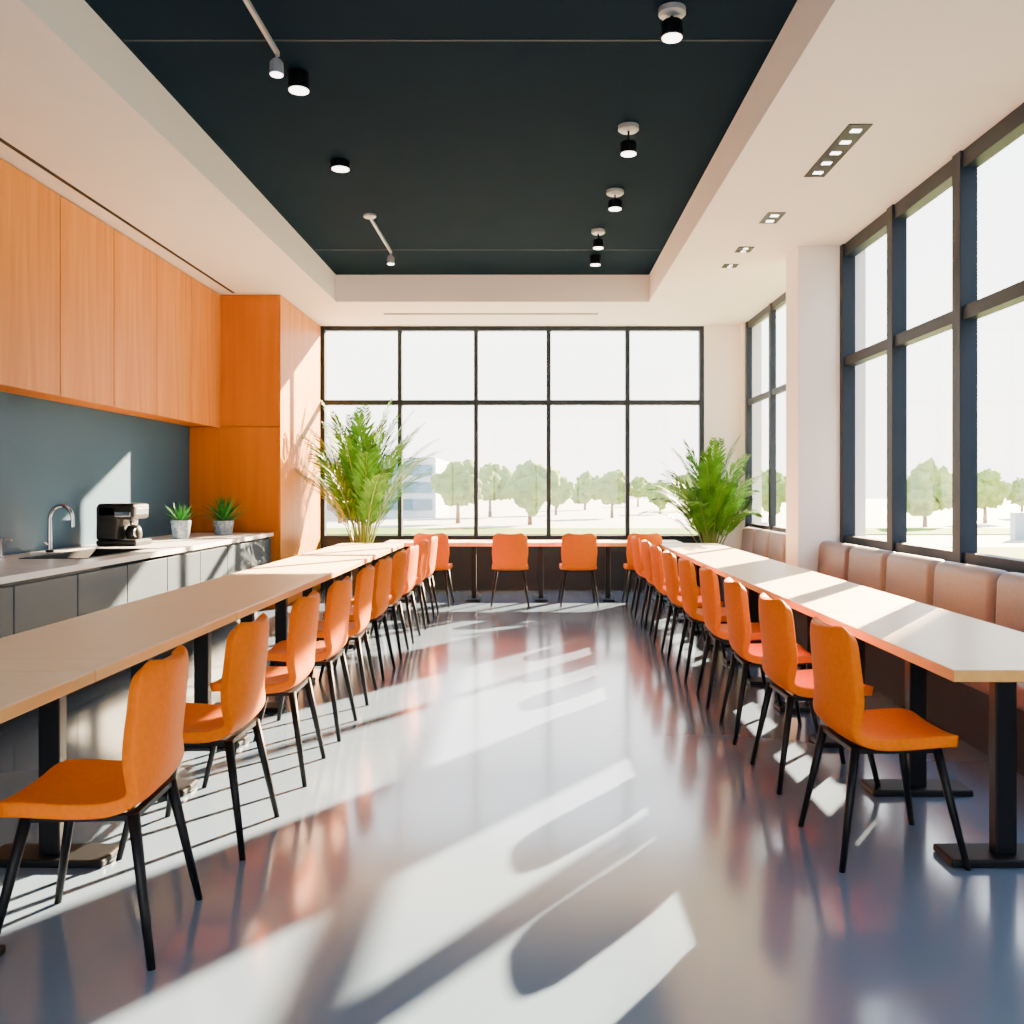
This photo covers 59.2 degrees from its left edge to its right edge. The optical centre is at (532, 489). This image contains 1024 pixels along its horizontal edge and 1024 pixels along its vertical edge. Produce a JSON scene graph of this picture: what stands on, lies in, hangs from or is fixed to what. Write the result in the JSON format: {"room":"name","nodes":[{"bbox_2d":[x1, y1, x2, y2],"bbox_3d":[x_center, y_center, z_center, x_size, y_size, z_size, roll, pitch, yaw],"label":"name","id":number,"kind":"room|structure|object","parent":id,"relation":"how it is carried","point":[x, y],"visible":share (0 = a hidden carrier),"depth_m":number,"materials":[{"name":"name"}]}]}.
{"room":"office break room","nodes":[
{"label":"office break room","id":0,"kind":"room"},
{"bbox_2d":[0,391,189,554],"bbox_3d":[-4.175,-0.450,5.050,0.250,3.700,15.100,0,0,0],"label":"wall","id":1,"kind":"structure","parent":0,"point":[52,453],"depth_m":8.02,"materials":[{"name":"paint"}]},
{"bbox_2d":[0,158,219,427],"bbox_3d":[-3.858,-1.513,6.089,0.376,1.566,8.978,0,0,0],"label":"upper cabinet","id":2,"kind":"object","parent":1,"relation":"attached to","point":[90,317],"visible":1,"depth_m":7.57,"materials":[{"name":"orange laminate"}]},
{"bbox_2d":[0,590,1023,1023],"bbox_3d":[-0.575,1.460,5.050,7.450,0.120,15.600,0,0,0],"label":"floor","id":3,"kind":"structure","parent":0,"point":[534,816],"depth_m":3.32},
{"bbox_2d":[0,670,94,956],"bbox_3d":[-1.960,1.024,2.475,0.760,0.749,1.546,0,0,0],"label":"dining table","id":4,"kind":"object","parent":3,"relation":"on","point":[21,691],"visible":1,"depth_m":3.00,"materials":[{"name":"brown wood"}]},
{"bbox_2d":[0,645,202,970],"bbox_3d":[-1.360,0.957,2.839,0.498,0.885,0.474,0,0,-3],"label":"dining chair","id":5,"kind":"object","parent":3,"relation":"on","point":[71,791],"visible":1,"depth_m":2.70,"materials":[{"name":"orange fabric"}]},
{"bbox_2d":[0,612,235,867],"bbox_3d":[-1.960,1.024,4.025,0.760,0.749,1.546,0,0,0],"label":"dining table","id":6,"kind":"object","parent":3,"relation":"on","point":[107,644],"visible":0.57,"depth_m":3.65,"materials":[{"name":"brown wood"}]},
{"bbox_2d":[0,533,273,725],"bbox_3d":[-3.548,0.948,6.090,0.996,0.905,8.980,0,0,0],"label":"base cabinet","id":7,"kind":"object","parent":3,"relation":"on","point":[38,589],"depth_m":6.77,"materials":[{"name":"grey laminate"}]},
{"bbox_2d":[43,504,74,551],"bbox_3d":[-3.757,0.301,7.114,0.226,0.383,0.132,0,0,0],"label":"kitchen faucet","id":8,"kind":"object","parent":7,"relation":"on","point":[49,524],"visible":1,"depth_m":7.14,"materials":[{"name":"silver metal"}]},
{"bbox_2d":[19,548,152,569],"bbox_3d":[-3.485,0.608,7.100,0.500,0.225,1.130,0,0,0],"label":"sink","id":9,"kind":"object","parent":7,"relation":"in","point":[92,553],"depth_m":7.33,"materials":[{"name":"silver metal"}]},
{"bbox_2d":[96,503,151,545],"bbox_3d":[-3.700,0.309,8.148,0.360,0.379,0.345,0,0,0],"label":"coffee machine","id":10,"kind":"object","parent":7,"relation":"on","point":[116,523],"visible":1,"depth_m":7.99,"materials":[{"name":"black metal"}]},
{"bbox_2d":[96,538,151,545],"bbox_3d":[-3.700,0.472,8.150,0.360,0.054,0.340,0,0,0],"label":"tray","id":11,"kind":"object","parent":10,"relation":"on","point":[100,541],"depth_m":7.98,"materials":[{"name":"black metal"}]},
{"bbox_2d":[0,533,273,583],"bbox_3d":[-3.548,0.520,6.090,0.996,0.040,8.980,0,0,0],"label":"countertop","id":12,"kind":"structure","parent":7,"relation":"on","point":[12,568],"depth_m":6.94,"materials":[{"name":"white stone"}]},
{"bbox_2d":[163,503,199,538],"bbox_3d":[-3.612,0.306,9.220,0.397,0.386,0.388,0,0,0],"label":"potted succulent","id":13,"kind":"object","parent":7,"relation":"on","point":[180,527],"visible":1,"depth_m":9.13,"materials":[{"name":"green plant"}]},
{"bbox_2d":[170,520,190,538],"bbox_3d":[-3.600,0.405,9.200,0.200,0.189,0.200,0,0,0],"label":"pot","id":14,"kind":"object","parent":13,"relation":"on","point":[180,529],"depth_m":9.13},
{"bbox_2d":[198,496,246,534],"bbox_3d":[-3.452,0.264,9.996,0.622,0.470,0.690,0,0,0],"label":"agave","id":15,"kind":"object","parent":7,"relation":"on","point":[224,524],"visible":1,"depth_m":9.93,"materials":[{"name":"plant"}]},
{"bbox_2d":[212,520,233,534],"bbox_3d":[-3.440,0.419,10.000,0.230,0.159,0.230,0,0,0],"label":"pot","id":16,"kind":"object","parent":15,"relation":"on","point":[221,527],"depth_m":9.91,"materials":[{"name":"concrete"}]},
{"bbox_2d":[116,613,279,860],"bbox_3d":[-1.330,0.957,3.633,0.498,0.885,0.474,0,0,0],"label":"dining chair","id":17,"kind":"object","parent":3,"relation":"on","point":[242,691],"visible":0.72,"depth_m":3.49,"materials":[{"name":"orange fabric"}]},
{"bbox_2d":[96,582,308,747],"bbox_3d":[-1.960,1.024,5.575,0.760,0.749,1.546,0,0,0],"label":"dining table","id":18,"kind":"object","parent":3,"relation":"on","point":[242,598],"visible":0.45,"depth_m":5.26,"materials":[{"name":"brown wood"}]},
{"bbox_2d":[189,295,320,608],"bbox_3d":[-3.509,-0.448,11.588,1.073,3.695,2.013,0,0,0],"label":"tall cabinet","id":19,"kind":"object","parent":3,"relation":"on","point":[270,350],"visible":0.77,"depth_m":10.58,"materials":[{"name":"orange laminate"}]},
{"bbox_2d":[202,590,325,787],"bbox_3d":[-1.317,0.957,4.465,0.498,0.885,0.474,0,0,-2],"label":"dining chair","id":20,"kind":"object","parent":3,"relation":"on","point":[304,614],"visible":0.77,"depth_m":4.30,"materials":[{"name":"orange fabric"}]},
{"bbox_2d":[204,564,352,683],"bbox_3d":[-1.960,1.024,7.125,0.760,0.749,1.546,0,0,0],"label":"dining table","id":21,"kind":"object","parent":3,"relation":"on","point":[315,574],"visible":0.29,"depth_m":6.84,"materials":[{"name":"brown wood"}]},
{"bbox_2d":[253,576,357,741],"bbox_3d":[-1.310,0.957,5.241,0.498,0.885,0.474,0,0,0],"label":"dining chair","id":22,"kind":"object","parent":3,"relation":"on","point":[338,601],"visible":0.83,"depth_m":5.08,"materials":[{"name":"plastic"}]},
{"bbox_2d":[269,552,381,647],"bbox_3d":[-1.960,1.024,8.675,0.760,0.749,1.546,0,0,0],"label":"dining table","id":23,"kind":"object","parent":3,"relation":"on","point":[357,559],"visible":0.35,"depth_m":8.54,"materials":[{"name":"laminate"}]},
{"bbox_2d":[296,565,377,705],"bbox_3d":[-1.321,0.957,6.065,0.498,0.885,0.474,0,0,-3],"label":"dining chair","id":24,"kind":"object","parent":3,"relation":"on","point":[363,595],"visible":0.61,"depth_m":5.90,"materials":[{"name":"orange fabric"}]},
{"bbox_2d":[318,556,395,680],"bbox_3d":[-1.325,0.957,6.837,0.498,0.885,0.474,0,0,2],"label":"dining chair","id":25,"kind":"object","parent":3,"relation":"on","point":[383,567],"visible":0.59,"depth_m":6.67,"materials":[{"name":"plastic"}]},
{"bbox_2d":[312,543,403,621],"bbox_3d":[-1.960,1.024,10.225,0.760,0.749,1.546,0,0,0],"label":"dining table","id":26,"kind":"object","parent":3,"relation":"on","point":[385,548],"visible":0.34,"depth_m":10.17,"materials":[{"name":"brown wood"}]},
{"bbox_2d":[295,398,441,595],"bbox_3d":[-2.062,0.083,11.875,1.795,2.632,1.350,0,0,0],"label":"potted palm","id":27,"kind":"object","parent":3,"relation":"on","point":[363,488],"visible":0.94,"depth_m":11.64,"materials":[{"name":"plant"}]},
{"bbox_2d":[344,549,408,659],"bbox_3d":[-1.323,0.957,7.649,0.498,0.885,0.474,0,0,-1],"label":"dining chair","id":28,"kind":"object","parent":3,"relation":"on","point":[399,561],"visible":0.7,"depth_m":7.48,"materials":[{"name":"plastic"}]},
{"bbox_2d":[361,544,420,643],"bbox_3d":[-1.322,0.957,8.430,0.498,0.885,0.474,0,0,0],"label":"dining chair","id":29,"kind":"object","parent":3,"relation":"on","point":[412,551],"visible":0.55,"depth_m":8.27,"materials":[{"name":"plastic"}]},
{"bbox_2d":[378,539,429,629],"bbox_3d":[-1.320,0.957,9.252,0.498,0.885,0.474,0,0,-3],"label":"dining chair","id":30,"kind":"object","parent":3,"relation":"on","point":[424,545],"visible":0.63,"depth_m":9.08,"materials":[{"name":"orange fabric"}]},
{"bbox_2d":[390,535,438,617],"bbox_3d":[-1.314,0.957,10.050,0.498,0.885,0.474,0,0,-1],"label":"dining chair","id":31,"kind":"object","parent":3,"relation":"on","point":[432,551],"visible":0.59,"depth_m":9.88,"materials":[{"name":"plastic"}]},
{"bbox_2d":[411,533,453,606],"bbox_3d":[-1.220,0.957,10.988,0.474,0.885,0.498,0,0,1],"label":"dining chair","id":32,"kind":"object","parent":3,"relation":"on","point":[442,556],"visible":0.61,"depth_m":10.78,"materials":[{"name":"plastic"}]},
{"bbox_2d":[490,533,529,606],"bbox_3d":[-0.280,0.957,10.988,0.474,0.885,0.498,0,0,-1],"label":"dining chair","id":33,"kind":"object","parent":3,"relation":"on","point":[509,551],"visible":1,"depth_m":10.78,"materials":[{"name":"plastic"}]},
{"bbox_2d":[384,540,681,601],"bbox_3d":[0.000,1.024,11.400,3.700,0.749,0.600,0,0,0],"label":"bar table","id":34,"kind":"object","parent":3,"relation":"on","point":[407,543],"visible":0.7,"depth_m":11.42,"materials":[{"name":"brown wood"}]},
{"bbox_2d":[558,533,598,606],"bbox_3d":[0.550,0.957,10.988,0.474,0.885,0.498,0,0,-2],"label":"dining chair","id":35,"kind":"object","parent":3,"relation":"on","point":[578,551],"visible":1,"depth_m":10.78,"materials":[{"name":"plastic"}]},
{"bbox_2d":[622,533,664,606],"bbox_3d":[1.340,0.957,10.988,0.474,0.885,0.498,0,0,0],"label":"dining chair","id":36,"kind":"object","parent":3,"relation":"on","point":[654,538],"visible":0.52,"depth_m":10.79,"materials":[{"name":"orange fabric"}]},
{"bbox_2d":[630,536,678,618],"bbox_3d":[1.348,0.957,10.024,0.498,0.885,0.474,0,0,1],"label":"dining chair","id":37,"kind":"object","parent":3,"relation":"on","point":[636,542],"visible":0.56,"depth_m":9.85,"materials":[{"name":"orange fabric"}]},
{"bbox_2d":[640,539,691,629],"bbox_3d":[1.360,0.957,9.224,0.498,0.885,0.474,0,0,2],"label":"dining chair","id":38,"kind":"object","parent":3,"relation":"on","point":[645,545],"visible":0.61,"depth_m":9.06,"materials":[{"name":"plastic"}]},
{"bbox_2d":[649,544,705,643],"bbox_3d":[1.345,0.957,8.404,0.498,0.885,0.474,0,0,3],"label":"dining chair","id":39,"kind":"object","parent":3,"relation":"on","point":[655,551],"visible":0.71,"depth_m":8.23,"materials":[{"name":"plastic"}]},
{"bbox_2d":[661,550,725,660],"bbox_3d":[1.344,0.957,7.580,0.498,0.885,0.474,0,0,2],"label":"dining chair","id":40,"kind":"object","parent":3,"relation":"on","point":[669,559],"visible":0.72,"depth_m":7.41,"materials":[{"name":"plastic"}]},
{"bbox_2d":[636,433,762,590],"bbox_3d":[2.136,0.318,11.875,1.447,2.162,1.350,0,0,0],"label":"potted palm","id":41,"kind":"object","parent":3,"relation":"on","point":[713,508],"visible":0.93,"depth_m":11.77,"materials":[{"name":"plant"}]},
{"bbox_2d":[660,543,744,621],"bbox_3d":[1.880,1.024,10.225,0.720,0.749,1.546,0,0,0],"label":"dining table","id":42,"kind":"object","parent":3,"relation":"on","point":[674,548],"visible":0.34,"depth_m":10.00,"materials":[{"name":"laminate"}]},
{"bbox_2d":[675,557,750,681],"bbox_3d":[1.347,0.957,6.776,0.498,0.885,0.474,0,0,1],"label":"dining chair","id":43,"kind":"object","parent":3,"relation":"on","point":[687,575],"visible":0.63,"depth_m":6.61,"materials":[{"name":"plastic"}]},
{"bbox_2d":[678,552,785,647],"bbox_3d":[1.880,1.024,8.675,0.720,0.749,1.546,0,0,0],"label":"dining table","id":44,"kind":"object","parent":3,"relation":"on","point":[701,559],"visible":0.39,"depth_m":8.54,"materials":[{"name":"laminate"}]},
{"bbox_2d":[696,566,781,709],"bbox_3d":[1.355,0.957,5.962,0.498,0.885,0.474,0,0,2],"label":"dining chair","id":45,"kind":"object","parent":3,"relation":"on","point":[709,584],"visible":0.72,"depth_m":5.80,"materials":[{"name":"plastic"}]},
{"bbox_2d":[720,527,785,621],"bbox_3d":[2.601,0.934,10.235,0.562,0.929,2.630,0,0,0],"label":"upholstered bench","id":46,"kind":"object","parent":3,"relation":"on","point":[769,544],"visible":0.22,"depth_m":10.43,"materials":[{"name":"beige leather"}]},
{"bbox_2d":[741,527,758,553],"bbox_3d":[2.740,0.700,11.221,0.160,0.460,0.650,3,0,0],"label":"cushion","id":47,"kind":"object","parent":46,"relation":"on","point":[748,533],"depth_m":11.14,"materials":[{"name":"beige leather"}]},
{"bbox_2d":[754,529,775,557],"bbox_3d":[2.740,0.700,10.564,0.160,0.460,0.650,3,0,0],"label":"cushion","id":48,"kind":"object","parent":46,"relation":"on","point":[761,536],"depth_m":10.49,"materials":[{"name":"beige leather"}]},
{"bbox_2d":[768,532,785,562],"bbox_3d":[2.740,0.700,9.906,0.160,0.460,0.650,3,0,0],"label":"cushion","id":49,"kind":"object","parent":46,"relation":"on","point":[776,540],"depth_m":9.84,"materials":[{"name":"beige leather"}]},
{"bbox_2d":[719,577,818,744],"bbox_3d":[1.351,0.957,5.166,0.498,0.885,0.474,0,0,2],"label":"dining chair","id":50,"kind":"object","parent":3,"relation":"on","point":[735,594],"visible":0.8,"depth_m":5.00,"materials":[{"name":"plastic"}]},
{"bbox_2d":[706,564,847,685],"bbox_3d":[1.880,1.024,7.125,0.720,0.749,1.546,0,0,0],"label":"dining table","id":51,"kind":"object","parent":3,"relation":"on","point":[743,574],"visible":0.38,"depth_m":7.09,"materials":[{"name":"brown wood"}]},
{"bbox_2d":[786,246,839,572],"bbox_3d":[2.700,-0.450,8.690,0.400,3.700,0.420,0,0,0],"label":"column","id":52,"kind":"structure","parent":3,"relation":"on","point":[812,272],"depth_m":8.48,"materials":[{"name":"white paint"}]},
{"bbox_2d":[750,593,880,794],"bbox_3d":[1.358,0.957,4.375,0.498,0.885,0.474,0,0,-2],"label":"dining chair","id":53,"kind":"object","parent":3,"relation":"on","point":[779,648],"visible":0.73,"depth_m":4.22,"materials":[{"name":"orange fabric"}]},
{"bbox_2d":[749,582,950,747],"bbox_3d":[1.880,1.024,5.575,0.720,0.749,1.546,0,0,0],"label":"dining table","id":54,"kind":"object","parent":3,"relation":"on","point":[808,598],"visible":0.38,"depth_m":5.49,"materials":[{"name":"laminate"}]},
{"bbox_2d":[798,616,970,872],"bbox_3d":[1.356,0.957,3.533,0.498,0.885,0.474,0,0,-2],"label":"dining chair","id":55,"kind":"object","parent":3,"relation":"on","point":[838,698],"visible":1,"depth_m":3.38,"materials":[{"name":"orange fabric"}]},
{"bbox_2d":[790,540,1023,775],"bbox_3d":[2.601,0.934,5.230,0.562,0.929,6.460,0,0,0],"label":"upholstered bench","id":56,"kind":"object","parent":3,"relation":"on","point":[994,596],"visible":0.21,"depth_m":5.69,"materials":[{"name":"beige leather"}]},
{"bbox_2d":[818,540,856,580],"bbox_3d":[2.740,0.700,8.056,0.160,0.460,0.800,3,0,0],"label":"cushion","id":57,"kind":"object","parent":56,"relation":"on","point":[833,559],"depth_m":7.96,"materials":[{"name":"beige leather"}]},
{"bbox_2d":[848,546,895,591],"bbox_3d":[2.740,0.700,7.249,0.160,0.460,0.800,3,0,0],"label":"cushion","id":58,"kind":"object","parent":56,"relation":"on","point":[867,566],"depth_m":7.16,"materials":[{"name":"beige leather"}]},
{"bbox_2d":[885,552,943,605],"bbox_3d":[2.740,0.700,6.441,0.160,0.460,0.800,3,0,0],"label":"cushion","id":59,"kind":"object","parent":56,"relation":"on","point":[908,576],"depth_m":6.35,"materials":[{"name":"beige leather"}]},
{"bbox_2d":[933,561,1006,623],"bbox_3d":[2.740,0.700,5.634,0.160,0.460,0.800,3,0,0],"label":"cushion","id":60,"kind":"object","parent":56,"relation":"on","point":[968,590],"depth_m":5.54,"materials":[{"name":"beige leather"}]},
{"bbox_2d":[961,682,988,694],"bbox_3d":[2.555,0.995,4.826,0.470,0.129,0.800,0,0,0],"label":"seat cushion","id":61,"kind":"object","parent":56,"relation":"on","point":[983,687],"depth_m":4.68,"materials":[{"name":"beige leather"}]},
{"bbox_2d":[995,572,1023,632],"bbox_3d":[2.740,0.700,4.826,0.160,0.460,0.800,3,0,0],"label":"cushion","id":62,"kind":"object","parent":56,"relation":"on","point":[1009,586],"depth_m":5.03,"materials":[{"name":"beige leather"}]},
{"bbox_2d":[1017,682,1023,710],"bbox_3d":[2.555,0.995,4.019,0.470,0.129,0.800,0,0,0],"label":"seat cushion","id":63,"kind":"object","parent":56,"relation":"on","point":[1020,685],"depth_m":4.29,"materials":[{"name":"beige leather"}]},
{"bbox_2d":[818,612,1023,867],"bbox_3d":[1.880,1.024,4.025,0.720,0.749,1.546,0,0,0],"label":"dining table","id":64,"kind":"object","parent":3,"relation":"on","point":[956,647],"visible":0.91,"depth_m":3.62,"materials":[{"name":"laminate"}]},
{"bbox_2d":[0,0,1023,325],"bbox_3d":[-0.575,-2.565,5.050,7.450,0.530,15.600,0,0,0],"label":"ceiling","id":65,"kind":"structure","parent":0,"point":[485,169],"depth_m":6.32,"materials":[{"name":"white paint"}]},
{"bbox_2d":[0,138,234,292],"bbox_3d":[-3.493,-2.298,6.050,0.035,0.004,8.900,0,0,0],"label":"trim","id":66,"kind":"structure","parent":65,"relation":"attached to","point":[1,139],"depth_m":7.26,"materials":[{"name":"black metal"}]},
{"bbox_2d":[243,0,283,77],"bbox_3d":[-1.530,-2.551,4.776,0.120,0.155,1.272,0,0,0],"label":"track light","id":67,"kind":"object","parent":65,"relation":"attached to","point":[276,70],"visible":1,"depth_m":5.29,"materials":[{"name":"white metal"}]},
{"bbox_2d":[288,68,309,94],"bbox_3d":[-1.475,-2.570,5.670,0.136,0.118,0.136,0,0,0],"label":"ceiling spotlight","id":68,"kind":"object","parent":65,"relation":"attached to","point":[298,79],"depth_m":5.62,"materials":[{"name":"metal"}]},
{"bbox_2d":[331,158,349,172],"bbox_3d":[-1.540,-2.595,7.200,0.150,0.068,0.150,0,0,0],"label":"ceiling spotlight","id":69,"kind":"object","parent":65,"relation":"attached to","point":[340,165],"depth_m":7.15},
{"bbox_2d":[363,213,394,264],"bbox_3d":[-1.560,-2.551,9.226,0.120,0.155,1.372,0,0,0],"label":"track light","id":70,"kind":"object","parent":65,"relation":"attached to","point":[390,259],"visible":1,"depth_m":9.21,"materials":[{"name":"white metal"}]},
{"bbox_2d":[123,39,772,40],"bbox_3d":[-0.495,-2.628,5.260,3.790,0.005,0.016,0,0,0],"label":"trim","id":71,"kind":"structure","parent":65,"relation":"attached to","point":[123,39],"depth_m":5.26,"materials":[{"name":"metal"}]},
{"bbox_2d":[383,313,597,314],"bbox_3d":[-0.550,-2.298,11.750,2.800,0.004,0.100,0,0,0],"label":"trim","id":72,"kind":"structure","parent":65,"relation":"attached to","point":[383,313],"depth_m":11.71,"materials":[{"name":"black metal"}]},
{"bbox_2d":[591,228,604,249],"bbox_3d":[0.660,-2.535,9.100,0.137,0.188,0.137,0,0,0],"label":"ceiling spotlight","id":73,"kind":"object","parent":65,"relation":"attached to","point":[598,244],"depth_m":9.06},
{"bbox_2d":[606,188,623,210],"bbox_3d":[0.720,-2.545,7.900,0.150,0.168,0.150,0,0,0],"label":"ceiling spotlight","id":74,"kind":"object","parent":65,"relation":"attached to","point":[614,204],"depth_m":7.86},
{"bbox_2d":[618,122,638,156],"bbox_3d":[0.690,-2.525,6.500,0.150,0.208,0.150,0,0,0],"label":"ceiling spotlight","id":75,"kind":"object","parent":65,"relation":"attached to","point":[628,148],"depth_m":6.46,"materials":[{"name":"metal"}]},
{"bbox_2d":[658,2,685,42],"bbox_3d":[0.760,-2.548,4.920,0.150,0.163,0.150,0,0,0],"label":"ceiling spotlight","id":76,"kind":"object","parent":65,"relation":"attached to","point":[671,13],"depth_m":4.88,"materials":[{"name":"metal"}]},
{"bbox_2d":[759,212,785,223],"bbox_3d":[2.020,-2.295,7.600,0.150,0.010,0.300,0,0,0],"label":"recessed light","id":77,"kind":"object","parent":65,"relation":"in","point":[770,217],"visible":1,"depth_m":7.58,"materials":[{"name":"black metal"}]},
{"bbox_2d":[804,124,872,176],"bbox_3d":[2.060,-2.295,6.125,0.150,0.010,0.950,0,0,0],"label":"recessed light","id":78,"kind":"object","parent":65,"relation":"in","point":[852,133],"visible":1,"depth_m":6.06,"materials":[{"name":"black metal"}]},
{"bbox_2d":[320,326,739,589],"bbox_3d":[-0.700,-0.450,12.725,7.200,3.700,0.250,0,0,0],"label":"wall","id":79,"kind":"structure","parent":0,"point":[721,343],"depth_m":12.60,"materials":[{"name":"white paint"}]},
{"bbox_2d":[321,326,703,539],"bbox_3d":[-0.290,-0.800,12.680,5.380,3.000,0.120,0,0,0],"label":"frame","id":80,"kind":"object","parent":79,"relation":"in","point":[327,328],"depth_m":12.62,"materials":[{"name":"metal"}]},
{"bbox_2d":[325,400,699,405],"bbox_3d":[-0.290,-1.230,12.680,5.380,0.070,0.100,0,0,0],"label":"transom","id":81,"kind":"object","parent":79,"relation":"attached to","point":[327,402],"visible":1,"depth_m":12.63,"materials":[{"name":"metal"}]},
{"bbox_2d":[325,535,699,539],"bbox_3d":[-0.290,0.670,12.680,5.380,0.060,0.100,0,0,0],"label":"window sill","id":82,"kind":"structure","parent":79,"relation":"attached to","point":[327,537],"depth_m":12.63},
{"bbox_2d":[740,249,865,549],"bbox_3d":[3.025,-0.450,5.175,0.250,3.700,15.350,0,0,0],"label":"wall","id":83,"kind":"structure","parent":0,"point":[860,259],"depth_m":12.40,"materials":[{"name":"white paint"}]},
{"bbox_2d":[745,292,785,530],"bbox_3d":[2.953,-0.890,10.640,0.075,2.820,3.520,0,0,0],"label":"window","id":84,"kind":"structure","parent":83,"relation":"in","point":[780,301],"depth_m":11.09,"materials":[{"name":"metal"}]},
{"bbox_2d":[748,384,785,404],"bbox_3d":[2.960,-1.200,10.640,0.060,0.070,3.520,0,0,0],"label":"transom","id":85,"kind":"object","parent":83,"relation":"attached to","point":[778,390],"visible":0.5,"depth_m":11.34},
{"bbox_2d":[748,523,785,532],"bbox_3d":[2.960,0.484,10.640,0.060,0.072,3.520,0,0,0],"label":"window sill","id":86,"kind":"structure","parent":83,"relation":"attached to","point":[754,525],"depth_m":11.34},
{"bbox_2d":[840,102,1023,562],"bbox_3d":[2.950,-0.890,4.985,0.120,2.820,7.070,0,0,0],"label":"window","id":87,"kind":"structure","parent":83,"relation":"in","point":[1010,128],"depth_m":6.62,"materials":[{"name":"metal"}]},
{"bbox_2d":[845,280,1023,365],"bbox_3d":[2.960,-1.200,4.985,0.100,0.090,7.070,0,0,0],"label":"transom","id":88,"kind":"object","parent":83,"relation":"attached to","point":[1012,295],"visible":0.8,"depth_m":6.43,"materials":[{"name":"metal"}]},
{"bbox_2d":[845,535,1023,573],"bbox_3d":[2.960,0.472,4.985,0.100,0.096,7.070,0,0,0],"label":"window sill","id":89,"kind":"structure","parent":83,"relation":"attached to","point":[1009,564],"depth_m":6.41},
{"label":"outside","id":90,"kind":"structure","parent":0,"visible":0},
{"bbox_2d":[327,499,1023,546],"bbox_3d":[10.000,1.630,60.000,200.000,0.140,200.000,0,0,0],"label":"ground","id":91,"kind":"structure","parent":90,"point":[505,513],"depth_m":47.60,"materials":[{"name":"white"}]},
{"bbox_2d":[327,458,448,517],"bbox_3d":[-8.950,-0.120,53.950,7.100,3.360,8.100,0,0,0],"label":"office building","id":92,"kind":"structure","parent":91,"relation":"on","point":[420,500],"depth_m":50.00,"materials":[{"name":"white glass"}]},
{"bbox_2d":[430,459,482,523],"bbox_3d":[-3.571,0.104,41.968,2.477,3.113,2.123,0,0,0],"label":"street tree","id":93,"kind":"object","parent":91,"relation":"on","point":[455,484],"visible":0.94,"depth_m":41.39,"materials":[{"name":"green plant"}]},
{"bbox_2d":[479,462,512,516],"bbox_3d":[-2.362,-0.005,51.832,3.341,3.338,2.688,0,0,-44],"label":"street tree","id":94,"kind":"object","parent":91,"relation":"on","point":[493,477],"visible":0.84,"depth_m":51.28,"materials":[{"name":"green plant"}]},
{"bbox_2d":[505,459,560,524],"bbox_3d":[-0.159,0.140,40.083,2.739,3.033,2.503,0,0,35],"label":"street tree","id":95,"kind":"object","parent":91,"relation":"on","point":[526,486],"visible":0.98,"depth_m":39.49,"materials":[{"name":"green plant"}]},
{"bbox_2d":[551,476,575,514],"bbox_3d":[1.452,0.263,56.038,2.340,2.770,1.818,0,0,-31],"label":"street tree","id":96,"kind":"object","parent":91,"relation":"on","point":[566,490],"visible":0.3,"depth_m":55.50,"materials":[{"name":"green plant"}]},
{"bbox_2d":[571,470,599,509],"bbox_3d":[4.103,0.045,69.978,2.985,3.222,2.612,0,0,-28],"label":"street tree","id":97,"kind":"object","parent":91,"relation":"on","point":[583,494],"visible":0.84,"depth_m":69.30,"materials":[{"name":"green plant"}]},
{"bbox_2d":[591,469,632,517],"bbox_3d":[4.332,0.243,49.958,2.242,2.816,1.921,0,0,-12],"label":"street tree","id":98,"kind":"object","parent":91,"relation":"on","point":[610,488],"visible":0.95,"depth_m":49.42,"materials":[{"name":"green plant"}]},
{"bbox_2d":[630,476,651,506],"bbox_3d":[9.968,0.139,83.812,2.968,3.035,2.999,0,0,3],"label":"street tree","id":99,"kind":"object","parent":91,"relation":"on","point":[639,485],"visible":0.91,"depth_m":83.11,"materials":[{"name":"green plant"}]},
{"bbox_2d":[645,481,675,513],"bbox_3d":[8.152,0.497,58.057,2.054,2.275,1.877,0,0,23],"label":"street tree","id":100,"kind":"object","parent":91,"relation":"on","point":[661,504],"visible":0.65,"depth_m":57.66,"materials":[{"name":"green plant"}]},
{"bbox_2d":[327,528,1023,558],"bbox_3d":[15.000,1.540,20.000,90.000,0.040,32.000,0,0,0],"label":"lawn","id":101,"kind":"structure","parent":91,"relation":"on","point":[1014,552],"depth_m":32.96,"materials":[{"name":"green plant"}]},
{"bbox_2d":[671,473,697,502],"bbox_3d":[11.379,0.190,66.044,2.470,2.923,1.919,0,0,-43],"label":"street tree","id":102,"kind":"object","parent":91,"relation":"on","point":[686,476],"visible":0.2,"depth_m":65.36,"materials":[{"name":"green plant"}]},
{"bbox_2d":[762,469,785,514],"bbox_3d":[11.534,0.283,44.058,2.465,2.730,2.253,0,0,10],"label":"street tree","id":103,"kind":"object","parent":91,"relation":"on","point":[780,479],"visible":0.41,"depth_m":43.48,"materials":[{"name":"green plant"}]},
{"bbox_2d":[907,457,951,526],"bbox_3d":[16.610,0.121,37.992,2.836,3.061,2.481,0,0,-40],"label":"street tree","id":104,"kind":"object","parent":91,"relation":"on","point":[929,487],"visible":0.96,"depth_m":37.31,"materials":[{"name":"green plant"}]},
{"bbox_2d":[978,468,1010,523],"bbox_3d":[21.049,0.313,41.949,2.124,2.668,1.820,0,0,-25],"label":"street tree","id":105,"kind":"object","parent":91,"relation":"on","point":[992,492],"visible":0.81,"depth_m":41.41,"materials":[{"name":"green plant"}]},
{"bbox_2d":[1006,476,1023,511],"bbox_3d":[27.299,0.425,49.927,1.955,2.428,2.430,0,0,21],"label":"street tree","id":106,"kind":"object","parent":91,"relation":"on","point":[1016,496],"visible":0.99,"depth_m":49.59,"materials":[{"name":"green plant"}]},
{"bbox_2d":[1010,512,1023,539],"bbox_3d":[30.000,1.130,28.150,30.000,0.860,0.300,0,0,0],"label":"wall","id":107,"kind":"structure","parent":91,"relation":"on","point":[1016,518],"depth_m":28.00,"materials":[{"name":"white"}]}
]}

